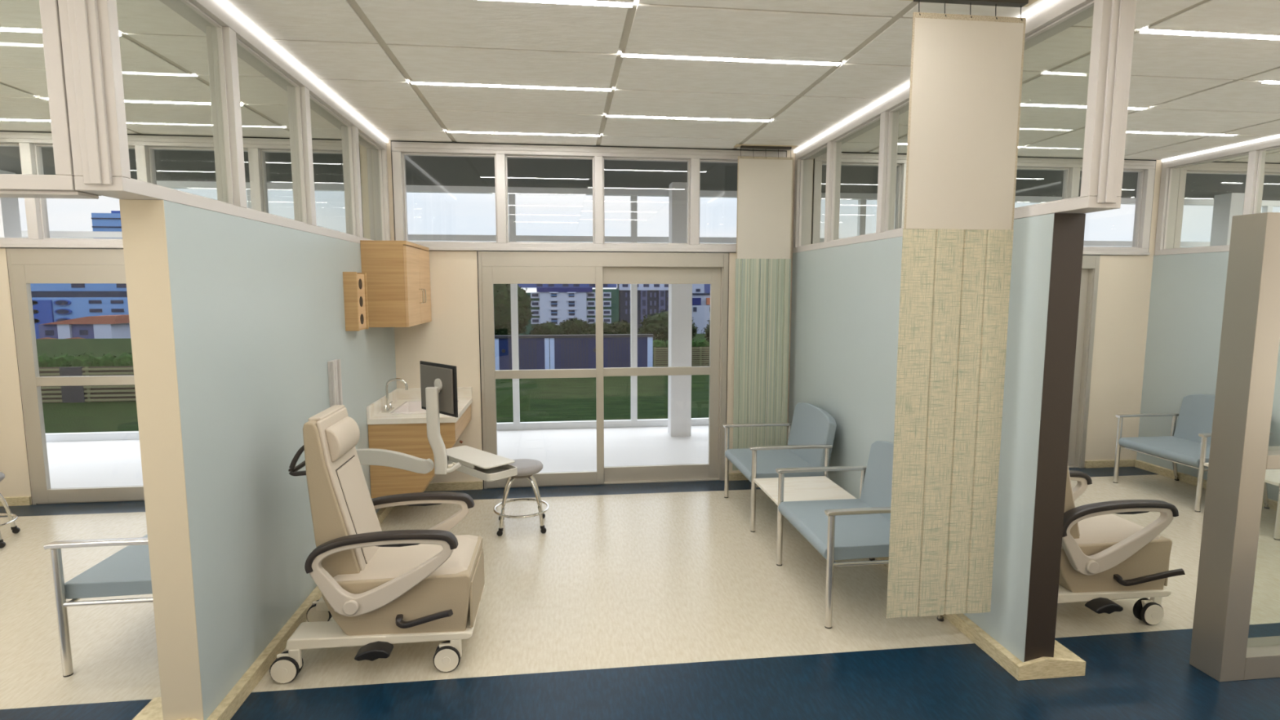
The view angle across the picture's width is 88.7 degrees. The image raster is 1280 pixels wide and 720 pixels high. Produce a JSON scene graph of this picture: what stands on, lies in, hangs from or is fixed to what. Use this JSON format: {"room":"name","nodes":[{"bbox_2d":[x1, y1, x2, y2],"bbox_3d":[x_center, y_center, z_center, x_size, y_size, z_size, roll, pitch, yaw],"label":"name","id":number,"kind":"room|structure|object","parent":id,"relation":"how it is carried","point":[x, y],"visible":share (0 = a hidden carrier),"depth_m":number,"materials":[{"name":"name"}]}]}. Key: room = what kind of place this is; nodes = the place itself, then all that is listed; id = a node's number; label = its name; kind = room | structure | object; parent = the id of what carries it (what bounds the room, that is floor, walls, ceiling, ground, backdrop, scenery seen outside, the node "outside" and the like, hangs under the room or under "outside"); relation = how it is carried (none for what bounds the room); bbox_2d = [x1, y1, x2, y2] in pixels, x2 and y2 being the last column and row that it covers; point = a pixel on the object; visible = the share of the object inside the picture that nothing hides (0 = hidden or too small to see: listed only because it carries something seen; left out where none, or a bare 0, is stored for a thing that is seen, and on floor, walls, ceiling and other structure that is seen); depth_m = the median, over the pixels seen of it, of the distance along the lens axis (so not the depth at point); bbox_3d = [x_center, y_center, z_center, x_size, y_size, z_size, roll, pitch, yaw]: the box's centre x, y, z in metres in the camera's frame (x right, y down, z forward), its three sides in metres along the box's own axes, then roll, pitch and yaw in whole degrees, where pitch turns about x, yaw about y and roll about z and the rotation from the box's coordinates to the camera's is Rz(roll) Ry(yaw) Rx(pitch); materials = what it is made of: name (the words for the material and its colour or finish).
{"room":"hospital infusion clinic","nodes":[
{"label":"hospital infusion clinic","id":0,"kind":"room"},
{"bbox_2d":[119,199,396,719],"bbox_3d":[-2.015,0.293,4.121,0.148,2.122,3.266,-1,6,-7],"label":"wall","id":1,"kind":"structure","parent":0,"point":[237,323],"depth_m":2.84,"materials":[{"name":"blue paint"}]},
{"bbox_2d":[57,0,390,243],"bbox_3d":[-1.999,-1.198,3.825,0.148,0.904,3.480,-1,6,-7],"label":"window","id":2,"kind":"structure","parent":1,"relation":"in","point":[91,52],"depth_m":2.92,"materials":[{"name":"grey wood"}]},
{"bbox_2d":[132,506,394,719],"bbox_3d":[-2.063,1.304,4.189,0.342,0.098,3.238,-1,6,-7],"label":"baseboard","id":3,"kind":"structure","parent":1,"relation":"attached to","point":[234,699],"depth_m":3.00,"materials":[{"name":"beige wood"}]},
{"bbox_2d":[342,271,368,331],"bbox_3d":[-1.951,-0.404,4.502,0.085,0.395,0.235,-1,6,-7],"label":"dispenser","id":4,"kind":"object","parent":1,"relation":"attached to","point":[355,289],"visible":1,"depth_m":4.40,"materials":[{"name":"brown wood"}]},
{"bbox_2d":[366,388,399,418],"bbox_3d":[-2.067,0.343,5.294,0.020,0.093,0.905,-1,6,-7],"label":"backsplash","id":5,"kind":"structure","parent":1,"relation":"attached to","point":[375,407],"depth_m":5.14,"materials":[{"name":"white stone"}]},
{"bbox_2d":[327,359,461,474],"bbox_3d":[-1.518,0.400,4.163,0.880,0.800,0.274,1,6,10],"label":"monitor mount","id":6,"kind":"object","parent":1,"relation":"attached to","point":[366,456],"depth_m":4.07,"materials":[{"name":"grey plastic"}]},
{"bbox_2d":[445,445,517,481],"bbox_3d":[-1.082,0.667,4.238,0.634,0.083,0.277,6,9,44],"label":"keyboard tray","id":7,"kind":"object","parent":6,"relation":"attached to","point":[479,464],"visible":0.8,"depth_m":4.16,"materials":[{"name":"grey plastic"}]},
{"bbox_2d":[360,240,431,327],"bbox_3d":[-1.903,-0.602,5.223,0.354,0.632,0.850,-1,6,-7],"label":"upper cabinet","id":8,"kind":"object","parent":1,"relation":"attached to","point":[397,272],"visible":0.98,"depth_m":4.82,"materials":[{"name":"brown wood"}]},
{"bbox_2d":[368,404,471,497],"bbox_3d":[-1.762,0.708,5.373,0.630,0.565,0.890,-1,6,-7],"label":"base cabinet","id":9,"kind":"object","parent":1,"relation":"attached to","point":[411,439],"visible":0.58,"depth_m":4.93,"materials":[{"name":"brown wood"}]},
{"bbox_2d":[366,386,472,424],"bbox_3d":[-1.757,0.420,5.340,0.645,0.255,0.905,-1,6,-7],"label":"countertop","id":10,"kind":"structure","parent":9,"relation":"on","point":[406,404],"depth_m":5.24,"materials":[{"name":"white stone"}]},
{"bbox_2d":[381,377,408,413],"bbox_3d":[-1.930,0.272,5.179,0.187,0.260,0.195,-1,6,-7],"label":"faucet","id":11,"kind":"object","parent":10,"relation":"on","point":[388,407],"visible":1,"depth_m":5.16,"materials":[{"name":"silver metal"}]},
{"bbox_2d":[389,400,458,413],"bbox_3d":[-1.745,0.462,5.348,0.440,0.169,0.540,-1,6,-7],"label":"basin","id":12,"kind":"object","parent":10,"relation":"in","point":[405,407],"depth_m":5.54,"materials":[{"name":"white"}]},
{"bbox_2d":[46,425,708,488],"bbox_3d":[1.136,1.034,7.575,32.000,0.098,2.434,-1,6,-7],"label":"floor","id":13,"kind":"structure","parent":0,"point":[97,463],"depth_m":7.23,"materials":[{"name":"white concrete"}]},
{"bbox_2d":[0,169,22,237],"bbox_3d":[-6.860,-0.495,7.117,0.250,3.042,0.230,-1,6,-7],"label":"column","id":14,"kind":"structure","parent":13,"relation":"on","point":[10,220],"depth_m":7.00,"materials":[{"name":"white"}]},
{"bbox_2d":[21,180,1279,441],"bbox_3d":[0.998,-0.653,8.562,32.000,3.042,0.090,-1,6,-7],"label":"window","id":15,"kind":"structure","parent":13,"relation":"on","point":[1267,206],"depth_m":8.26,"materials":[{"name":"white metal"}]},
{"bbox_2d":[667,182,692,436],"bbox_3d":[0.488,-0.589,7.981,0.250,3.042,0.230,-1,6,-7],"label":"column","id":16,"kind":"structure","parent":13,"relation":"on","point":[680,295],"depth_m":7.90,"materials":[{"name":"white"}]},
{"bbox_2d":[1209,192,1244,245],"bbox_3d":[7.837,-0.684,8.845,0.250,3.042,0.230,-1,6,-7],"label":"column","id":17,"kind":"structure","parent":13,"relation":"on","point":[1226,206],"depth_m":8.65,"materials":[{"name":"white"}]},
{"bbox_2d":[0,140,1162,501],"bbox_3d":[-0.301,-0.372,5.947,11.101,3.047,0.120,-1,6,-7],"label":"wall","id":18,"kind":"structure","parent":0,"point":[451,338],"depth_m":5.84,"materials":[{"name":"beige paint"}]},
{"bbox_2d":[0,496,31,506],"bbox_3d":[-4.037,1.164,5.599,3.471,0.070,0.020,-1,6,-7],"label":"baseboard","id":19,"kind":"structure","parent":18,"relation":"attached to","point":[24,500],"depth_m":5.46,"materials":[{"name":"beige wood"}]},
{"bbox_2d":[5,248,144,504],"bbox_3d":[-3.984,0.137,5.558,2.242,2.120,0.132,-1,6,-7],"label":"door","id":20,"kind":"structure","parent":18,"relation":"in","point":[25,266],"depth_m":5.36,"materials":[{"name":"beige metal"}]},
{"bbox_2d":[0,130,363,248],"bbox_3d":[-4.065,-1.372,5.364,3.445,0.911,0.130,-1,6,-7],"label":"window","id":21,"kind":"structure","parent":18,"relation":"in","point":[30,144],"depth_m":5.31,"materials":[{"name":"grey"}]},
{"bbox_2d":[214,0,388,142],"bbox_3d":[-1.916,-1.646,3.789,0.020,0.020,3.446,-1,6,-7],"label":"strip light","id":22,"kind":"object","parent":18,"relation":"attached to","point":[223,3],"depth_m":3.52,"materials":[{"name":"white plastic"}]},
{"bbox_2d":[398,386,472,399],"bbox_3d":[-1.799,0.292,5.769,0.625,0.093,0.020,-1,6,-7],"label":"backsplash","id":23,"kind":"structure","parent":18,"relation":"attached to","point":[462,392],"depth_m":5.74,"materials":[{"name":"white stone"}]},
{"bbox_2d":[424,472,748,491],"bbox_3d":[-0.362,1.117,6.031,3.471,0.070,0.020,-1,6,-7],"label":"baseboard","id":24,"kind":"structure","parent":18,"relation":"attached to","point":[459,486],"depth_m":5.88,"materials":[{"name":"beige wood"}]},
{"bbox_2d":[391,140,786,253],"bbox_3d":[-0.391,-1.419,5.796,3.445,0.911,0.130,-1,6,-7],"label":"window","id":25,"kind":"structure","parent":18,"relation":"in","point":[399,148],"depth_m":5.72,"materials":[{"name":"grey"}]},
{"bbox_2d":[476,251,728,488],"bbox_3d":[-0.310,0.090,5.990,2.242,2.120,0.132,-1,6,-7],"label":"door","id":26,"kind":"structure","parent":18,"relation":"in","point":[598,268],"depth_m":5.92,"materials":[{"name":"beige metal"}]},
{"bbox_2d":[793,0,1058,152],"bbox_3d":[1.596,-1.694,4.222,0.020,0.020,3.406,-1,6,-7],"label":"trim","id":27,"kind":"structure","parent":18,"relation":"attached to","point":[1046,3],"depth_m":4.30,"materials":[{"name":"white plastic"}]},
{"bbox_2d":[811,151,1155,255],"bbox_3d":[3.284,-1.467,6.229,3.445,0.911,0.130,-1,6,-7],"label":"window","id":28,"kind":"structure","parent":18,"relation":"in","point":[1071,166],"depth_m":6.25,"materials":[{"name":"grey"}]},
{"bbox_2d":[1067,255,1100,468],"bbox_3d":[3.365,0.043,6.422,2.242,2.120,0.132,-1,6,-7],"label":"door","id":29,"kind":"structure","parent":18,"relation":"in","point":[1091,264],"depth_m":6.51,"materials":[{"name":"beige metal"}]},
{"bbox_2d":[1084,459,1136,468],"bbox_3d":[3.312,1.069,6.463,3.471,0.070,0.020,-1,6,-7],"label":"baseboard","id":30,"kind":"structure","parent":18,"relation":"attached to","point":[1122,463],"depth_m":6.62,"materials":[{"name":"beige wood"}]},
{"bbox_2d":[1161,134,1279,162],"bbox_3d":[5.251,-1.741,4.652,0.020,0.020,3.406,-1,6,-7],"label":"trim","id":31,"kind":"structure","parent":18,"relation":"attached to","point":[1277,135],"depth_m":5.74,"materials":[{"name":"white"}]},
{"bbox_2d":[0,466,1279,719],"bbox_3d":[1.934,1.627,2.138,14.900,0.100,8.616,-1,6,-7],"label":"floor","id":32,"kind":"structure","parent":0,"point":[651,601],"depth_m":3.41,"materials":[{"name":"beige tile"}]},
{"bbox_2d":[0,471,20,548],"bbox_3d":[-4.672,1.058,4.604,0.418,0.497,0.418,-3,7,-27],"label":"stool","id":33,"kind":"object","parent":32,"relation":"on","point":[15,529],"visible":1,"depth_m":4.76,"materials":[{"name":"silver metal"}]},
{"bbox_2d":[43,533,153,677],"bbox_3d":[-2.416,0.999,3.453,0.690,0.872,0.847,-1,6,-7],"label":"armchair","id":34,"kind":"object","parent":32,"relation":"on","point":[126,571],"visible":0.2,"depth_m":3.06,"materials":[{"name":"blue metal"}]},
{"bbox_2d":[269,404,484,683],"bbox_3d":[-1.285,0.851,3.226,0.952,1.206,0.727,-1,6,-7],"label":"recliner","id":35,"kind":"object","parent":32,"relation":"on","point":[380,589],"visible":1,"depth_m":3.06,"materials":[{"name":"beige leather"}]},
{"bbox_2d":[324,416,359,462],"bbox_3d":[-1.445,0.381,3.192,0.066,0.159,0.310,-1,6,-7],"label":"pillow","id":36,"kind":"object","parent":35,"relation":"on","point":[342,433],"depth_m":3.12,"materials":[{"name":"beige leather"}]},
{"bbox_2d":[315,407,382,570],"bbox_3d":[-1.403,0.641,3.225,0.197,0.765,0.384,-1,6,-7],"label":"cushion","id":37,"kind":"object","parent":35,"relation":"on","point":[344,506],"depth_m":3.07,"materials":[{"name":"beige leather"}]},
{"bbox_2d":[333,534,482,581],"bbox_3d":[-1.160,0.985,3.292,0.660,0.067,0.490,-1,6,-7],"label":"seat cushion","id":38,"kind":"object","parent":35,"relation":"on","point":[382,563],"depth_m":3.14,"materials":[{"name":"beige leather"}]},
{"bbox_2d":[493,458,549,536],"bbox_3d":[-0.896,1.020,4.948,0.418,0.497,0.418,-1,6,-7],"label":"stool","id":39,"kind":"object","parent":32,"relation":"on","point":[526,468],"visible":0.94,"depth_m":4.84,"materials":[{"name":"grey plastic"}]},
{"bbox_2d":[723,402,836,532],"bbox_3d":[1.104,0.800,5.269,0.690,0.872,0.847,-1,6,-7],"label":"armchair","id":40,"kind":"object","parent":32,"relation":"on","point":[811,431],"visible":0.82,"depth_m":5.14,"materials":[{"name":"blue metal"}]},
{"bbox_2d":[775,440,943,628],"bbox_3d":[1.269,0.952,3.886,0.690,0.872,0.847,-1,6,-7],"label":"armchair","id":41,"kind":"object","parent":32,"relation":"on","point":[847,528],"visible":0.7,"depth_m":3.88,"materials":[{"name":"blue fabric"}]},
{"bbox_2d":[753,475,856,505],"bbox_3d":[1.141,0.922,4.571,0.550,0.050,0.572,-1,6,-7],"label":"side table","id":42,"kind":"object","parent":41,"relation":"attached to","point":[815,487],"visible":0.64,"depth_m":4.55,"materials":[{"name":"white laminate"}]},
{"bbox_2d":[1057,464,1185,625],"bbox_3d":[2.379,0.804,3.657,0.952,1.206,0.727,-1,6,-7],"label":"recliner","id":43,"kind":"object","parent":32,"relation":"on","point":[1106,557],"visible":0.59,"depth_m":3.48,"materials":[{"name":"beige leather"}]},
{"bbox_2d":[1067,464,1079,536],"bbox_3d":[2.261,0.594,3.657,0.197,0.765,0.384,-1,6,-7],"label":"cushion","id":44,"kind":"object","parent":43,"relation":"on","point":[1074,531],"depth_m":3.47,"materials":[{"name":"beige leather"}]},
{"bbox_2d":[1061,513,1172,548],"bbox_3d":[2.504,0.938,3.723,0.660,0.067,0.490,-1,6,-7],"label":"seat cushion","id":45,"kind":"object","parent":43,"relation":"on","point":[1101,531],"depth_m":3.54,"materials":[{"name":"beige leather"}]},
{"bbox_2d":[1112,394,1272,511],"bbox_3d":[4.788,0.753,5.702,0.690,0.872,0.847,-1,6,-7],"label":"armchair","id":46,"kind":"object","parent":32,"relation":"on","point":[1188,443],"visible":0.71,"depth_m":5.84,"materials":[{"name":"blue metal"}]},
{"bbox_2d":[1204,462,1279,488],"bbox_3d":[4.825,0.875,5.005,0.550,0.050,0.572,-1,6,-7],"label":"side table","id":47,"kind":"object","parent":46,"relation":"attached to","point":[1272,476],"visible":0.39,"depth_m":4.87,"materials":[{"name":"white laminate"}]},
{"bbox_2d":[1189,212,1279,681],"bbox_3d":[3.461,0.408,3.065,1.620,2.122,0.150,-1,6,-7],"label":"door frame","id":48,"kind":"structure","parent":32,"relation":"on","point":[1240,456],"depth_m":2.94,"materials":[{"name":"beige metal"}]},
{"bbox_2d":[1273,484,1279,540],"bbox_3d":[4.953,0.904,4.320,0.690,0.872,0.847,-1,6,-7],"label":"armchair","id":49,"kind":"object","parent":32,"relation":"on","point":[1277,531],"visible":0.93,"depth_m":4.70,"materials":[{"name":"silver metal"}]},
{"bbox_2d":[0,0,1279,163],"bbox_3d":[1.936,-1.480,1.784,14.800,0.080,8.586,-1,6,-7],"label":"ceiling","id":50,"kind":"structure","parent":0,"point":[367,53],"depth_m":3.77,"materials":[{"name":"tile"}]},
{"bbox_2d":[0,118,50,121],"bbox_3d":[-4.593,-1.776,4.825,1.216,0.016,0.056,-1,6,-7],"label":"recessed light","id":51,"kind":"object","parent":50,"relation":"in","point":[2,119],"visible":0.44,"depth_m":4.83,"materials":[{"name":"white plastic"}]},
{"bbox_2d":[0,0,101,199],"bbox_3d":[-3.611,-0.990,1.984,3.518,0.917,0.140,-1,6,-7],"label":"window","id":52,"kind":"structure","parent":50,"relation":"attached to","point":[61,184],"depth_m":2.14,"materials":[{"name":"grey"}]},
{"bbox_2d":[0,26,122,35],"bbox_3d":[-3.150,-1.590,3.126,1.216,0.016,0.056,-1,6,-7],"label":"recessed light","id":53,"kind":"object","parent":50,"relation":"in","point":[2,28],"visible":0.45,"depth_m":3.14,"materials":[{"name":"white plastic"}]},
{"bbox_2d":[40,96,243,106],"bbox_3d":[-3.296,-1.724,4.355,1.216,0.016,0.056,-1,6,-7],"label":"recessed light","id":54,"kind":"object","parent":50,"relation":"in","point":[45,98],"visible":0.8,"depth_m":4.37,"materials":[{"name":"white plastic"}]},
{"bbox_2d":[409,80,612,91],"bbox_3d":[-0.780,-1.688,4.028,1.216,0.016,0.056,-1,6,-7],"label":"recessed light","id":55,"kind":"object","parent":50,"relation":"in","point":[415,82],"visible":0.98,"depth_m":4.02,"materials":[{"name":"white plastic"}]},
{"bbox_2d":[445,128,600,136],"bbox_3d":[-0.927,-1.823,5.257,1.216,0.016,0.056,-1,6,-7],"label":"recessed light","id":56,"kind":"object","parent":50,"relation":"in","point":[447,131],"visible":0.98,"depth_m":5.24,"materials":[{"name":"white plastic"}]},
{"bbox_2d":[484,0,633,8],"bbox_3d":[-0.634,-1.554,2.799,1.216,0.016,0.056,-1,6,-7],"label":"recessed light","id":57,"kind":"object","parent":50,"relation":"in","point":[584,2],"visible":1,"depth_m":2.84,"materials":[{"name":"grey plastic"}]},
{"bbox_2d":[605,113,770,121],"bbox_3d":[0.358,-1.771,4.785,1.216,0.016,0.056,-1,6,-7],"label":"recessed light","id":58,"kind":"object","parent":50,"relation":"in","point":[606,114],"visible":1,"depth_m":4.77,"materials":[{"name":"white plastic"}]},
{"bbox_2d":[621,51,842,66],"bbox_3d":[0.505,-1.637,3.556,1.216,0.016,0.056,-1,6,-7],"label":"recessed light","id":59,"kind":"object","parent":50,"relation":"in","point":[624,54],"visible":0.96,"depth_m":3.55,"materials":[{"name":"white plastic"}]},
{"bbox_2d":[733,144,797,150],"bbox_3d":[1.099,-1.858,5.730,0.550,0.024,0.095,-1,6,-7],"label":"track","id":60,"kind":"object","parent":50,"relation":"attached to","point":[742,146],"visible":1,"depth_m":5.70,"materials":[{"name":"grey metal"}]},
{"bbox_2d":[732,147,793,470],"bbox_3d":[1.099,-0.418,5.882,0.506,2.873,0.020,-1,6,-7],"label":"curtain","id":61,"kind":"object","parent":60,"relation":"hanging from","point":[764,184],"visible":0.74,"depth_m":5.87,"materials":[{"name":"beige fabric"}]},
{"bbox_2d":[897,142,1022,147],"bbox_3d":[2.741,-1.870,5.688,1.216,0.016,0.056,-1,6,-7],"label":"recessed light","id":62,"kind":"object","parent":50,"relation":"in","point":[898,143],"visible":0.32,"depth_m":5.63,"materials":[{"name":"white plastic"}]},
{"bbox_2d":[905,0,1038,7],"bbox_3d":[1.413,-1.539,2.803,0.600,0.024,0.095,-1,6,-7],"label":"track","id":63,"kind":"object","parent":50,"relation":"attached to","point":[1013,3],"visible":1,"depth_m":2.80,"materials":[{"name":"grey metal"}]},
{"bbox_2d":[886,0,1026,617],"bbox_3d":[1.412,-0.160,2.949,0.522,2.748,0.020,-1,6,-7],"label":"curtain","id":64,"kind":"object","parent":63,"relation":"hanging from","point":[966,70],"visible":1,"depth_m":2.94,"materials":[{"name":"beige fabric"}]},
{"bbox_2d":[1020,102,1086,107],"bbox_3d":[2.806,-1.734,4.441,0.508,0.016,0.066,-1,6,-7],"label":"recessed light","id":65,"kind":"object","parent":50,"relation":"in","point":[1068,105],"depth_m":4.45,"materials":[{"name":"white plastic"}]},
{"bbox_2d":[1128,106,1148,110],"bbox_3d":[3.415,-1.741,4.512,0.143,0.016,0.067,-1,6,-7],"label":"recessed light","id":66,"kind":"object","parent":50,"relation":"in","point":[1129,108],"depth_m":4.51,"materials":[{"name":"white plastic"}]},
{"bbox_2d":[1126,130,1238,136],"bbox_3d":[4.219,-1.821,5.239,1.216,0.016,0.056,-1,6,-7],"label":"recessed light","id":67,"kind":"object","parent":50,"relation":"in","point":[1127,131],"visible":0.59,"depth_m":5.24,"materials":[{"name":"white plastic"}]},
{"bbox_2d":[1138,26,1279,40],"bbox_3d":[3.033,-1.601,3.230,1.216,0.016,0.056,-1,6,-7],"label":"recessed light","id":68,"kind":"object","parent":50,"relation":"in","point":[1147,30],"visible":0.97,"depth_m":3.19,"materials":[{"name":"white plastic"}]},
{"bbox_2d":[1261,80,1279,84],"bbox_3d":[4.365,-1.687,4.010,1.216,0.016,0.056,-1,6,-7],"label":"recessed light","id":69,"kind":"object","parent":50,"relation":"in","point":[1270,82],"visible":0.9,"depth_m":3.94,"materials":[{"name":"white plastic"}]},
{"bbox_2d":[0,146,1279,200],"bbox_3d":[1.137,-2.117,7.226,32.000,0.160,2.484,-1,6,-7],"label":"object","id":70,"kind":"structure","parent":0,"point":[170,165],"depth_m":7.11,"materials":[{"name":"grey"}]},
{"bbox_2d":[788,213,1085,662],"bbox_3d":[1.665,0.246,4.553,0.145,2.122,3.266,-1,6,-7],"label":"wall","id":71,"kind":"structure","parent":0,"point":[845,304],"depth_m":3.11,"materials":[{"name":"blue paint"}]},
{"bbox_2d":[792,0,1136,253],"bbox_3d":[1.679,-1.247,4.277,0.145,0.904,3.440,-1,6,-7],"label":"window","id":72,"kind":"structure","parent":71,"relation":"in","point":[1113,20],"depth_m":2.78,"materials":[{"name":"grey"}]},
{"bbox_2d":[875,556,1085,680],"bbox_3d":[1.722,1.255,4.634,0.339,0.098,3.238,-1,6,-7],"label":"baseboard","id":73,"kind":"structure","parent":71,"relation":"attached to","point":[1064,663],"depth_m":3.08,"materials":[{"name":"beige wood"}]},
{"bbox_2d":[1136,251,1279,501],"bbox_3d":[5.320,0.199,4.983,0.145,2.122,3.266,-1,6,-7],"label":"wall","id":74,"kind":"structure","parent":0,"point":[1188,291],"depth_m":6.16,"materials":[{"name":"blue paint"}]},
{"bbox_2d":[1134,460,1277,511],"bbox_3d":[5.229,1.223,5.059,0.044,0.070,3.216,-1,6,-7],"label":"baseboard","id":75,"kind":"structure","parent":74,"relation":"attached to","point":[1187,478],"depth_m":6.23,"materials":[{"name":"beige wood"}]},
{"bbox_2d":[1154,137,1279,255],"bbox_3d":[5.333,-1.294,4.707,0.145,0.904,3.440,-1,6,-7],"label":"window","id":76,"kind":"structure","parent":74,"relation":"in","point":[1170,175],"depth_m":6.00,"materials":[{"name":"grey"}]},
{"bbox_3d":[7.048,-0.466,6.811,3.701,3.047,0.120,-1,6,-7],"label":"wall","id":77,"kind":"structure","parent":0,"visible":0},
{"bbox_2d":[1173,161,1279,248],"bbox_3d":[6.958,-1.514,6.661,3.445,0.911,0.130,-1,6,-7],"label":"window","id":78,"kind":"structure","parent":77,"relation":"in","point":[1214,167],"depth_m":6.43,"materials":[{"name":"grey"}]},
{"label":"outside","id":79,"kind":"structure","parent":0,"visible":0},
{"bbox_3d":[-27.030,-6.967,229.004,520.000,0.300,380.000,-1,6,-7],"label":"ground","id":80,"kind":"structure","parent":79,"visible":0},
{"bbox_2d":[30,283,128,338],"bbox_3d":[-117.734,-8.629,143.875,28.000,21.500,14.400,-1,6,-7],"label":"building","id":81,"kind":"structure","parent":80,"relation":"on","point":[51,302],"depth_m":137.46,"materials":[{"name":"blue"}]},
{"bbox_2d":[38,315,130,338],"bbox_3d":[-112.363,-2.874,133.089,16.000,12.400,8.200,-1,6,-7],"label":"building","id":82,"kind":"structure","parent":80,"relation":"on","point":[105,326],"depth_m":129.79,"materials":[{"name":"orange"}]},
{"bbox_2d":[91,210,121,238],"bbox_3d":[-130.606,-19.610,171.634,14.800,37.300,10.200,-1,6,-7],"label":"tower","id":83,"kind":"structure","parent":80,"relation":"on","point":[101,222],"depth_m":164.63,"materials":[{"name":"blue"}]},
{"bbox_2d":[518,284,618,334],"bbox_3d":[-28.988,-13.193,183.343,45.600,22.000,12.350,-1,6,-7],"label":"apartment building","id":84,"kind":"structure","parent":80,"relation":"on","point":[553,303],"depth_m":178.62,"materials":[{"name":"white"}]},
{"bbox_2d":[616,284,668,332],"bbox_3d":[1.584,-13.785,188.756,16.000,22.000,12.720,-1,6,-7],"label":"office building","id":85,"kind":"structure","parent":80,"relation":"on","point":[651,298],"depth_m":182.63,"materials":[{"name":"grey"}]},
{"bbox_2d":[692,284,710,333],"bbox_3d":[17.595,-15.910,208.208,28.000,22.000,13.620,-1,6,-7],"label":"hillside houses","id":86,"kind":"structure","parent":80,"relation":"on","point":[700,292],"depth_m":202.11,"materials":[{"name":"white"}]},
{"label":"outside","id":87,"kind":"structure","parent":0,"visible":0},
{"bbox_2d":[35,333,709,433],"bbox_3d":[-2.847,0.319,24.235,80.000,0.300,31.550,-1,6,-7],"label":"lawn","id":88,"kind":"structure","parent":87,"point":[541,399],"depth_m":16.12,"materials":[{"name":"green plant"}]},
{"bbox_2d":[37,351,133,367],"bbox_3d":[-13.845,0.390,17.027,9.885,1.245,0.786,-1,6,-7],"label":"hedge","id":89,"kind":"object","parent":88,"relation":"on","point":[126,359],"visible":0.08,"depth_m":16.77,"materials":[{"name":"green plant"}]},
{"bbox_2d":[39,365,136,402],"bbox_3d":[-13.727,0.606,16.179,9.500,0.880,0.080,-1,6,-7],"label":"fence","id":90,"kind":"object","parent":88,"relation":"on","point":[77,393],"visible":0.34,"depth_m":16.17,"materials":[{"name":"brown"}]},
{"bbox_2d":[493,284,533,335],"bbox_3d":[-5.755,-1.691,26.013,2.996,3.310,2.537,-2,7,-20],"label":"tree","id":91,"kind":"object","parent":88,"relation":"on","point":[502,298],"visible":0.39,"depth_m":25.35,"materials":[{"name":"green plant"}]},
{"bbox_2d":[528,320,567,357],"bbox_3d":[-3.789,-0.862,26.822,1.707,1.486,1.500,-1,6,-7],"label":"tree","id":92,"kind":"object","parent":88,"relation":"on","point":[548,328],"visible":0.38,"depth_m":26.34,"materials":[{"name":"green plant"}]},
{"bbox_2d":[494,333,653,369],"bbox_3d":[-2.242,-0.224,22.070,5.410,1.250,0.250,-1,6,-7],"label":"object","id":93,"kind":"object","parent":88,"relation":"on","point":[566,351],"visible":0.77,"depth_m":21.97,"materials":[{"name":"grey metal"}]},
{"bbox_2d":[559,316,589,334],"bbox_3d":[-2.924,-1.117,28.822,1.637,1.560,1.364,-1,6,-7],"label":"tree","id":94,"kind":"object","parent":88,"relation":"on","point":[573,326],"visible":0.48,"depth_m":28.32,"materials":[{"name":"green plant"}]},
{"bbox_2d":[582,320,617,334],"bbox_3d":[-1.628,-0.914,27.063,1.389,1.538,1.472,5,8,37],"label":"tree","id":95,"kind":"object","parent":88,"relation":"on","point":[608,329],"visible":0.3,"depth_m":26.67,"materials":[{"name":"green plant"}]},
{"bbox_2d":[612,319,630,333],"bbox_3d":[-0.833,-1.086,29.060,1.533,1.446,1.323,-2,7,-20],"label":"tree","id":96,"kind":"object","parent":88,"relation":"on","point":[624,326],"visible":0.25,"depth_m":28.59,"materials":[{"name":"green plant"}]},
{"bbox_2d":[637,309,698,342],"bbox_3d":[1.159,-1.257,28.377,2.768,1.935,2.317,-1,6,-7],"label":"tree","id":97,"kind":"object","parent":88,"relation":"on","point":[657,324],"visible":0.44,"depth_m":27.57,"materials":[{"name":"green plant"}]},
{"bbox_2d":[653,337,709,364],"bbox_3d":[3.560,-0.287,23.590,6.710,1.117,0.778,-1,6,-7],"label":"hedge","id":98,"kind":"object","parent":88,"relation":"on","point":[700,343],"visible":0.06,"depth_m":23.15,"materials":[{"name":"green plant"}]},
{"bbox_2d":[653,346,709,367],"bbox_3d":[3.678,-0.070,22.740,6.460,0.800,0.072,-1,6,-7],"label":"fence","id":99,"kind":"object","parent":88,"relation":"on","point":[700,355],"visible":0.3,"depth_m":22.48,"materials":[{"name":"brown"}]},
{"bbox_2d":[701,320,710,342],"bbox_3d":[3.953,-1.115,27.334,2.716,1.879,2.249,-1,6,-7],"label":"tree","id":100,"kind":"object","parent":88,"relation":"on","point":[707,330],"visible":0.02,"depth_m":27.27,"materials":[{"name":"green plant"}]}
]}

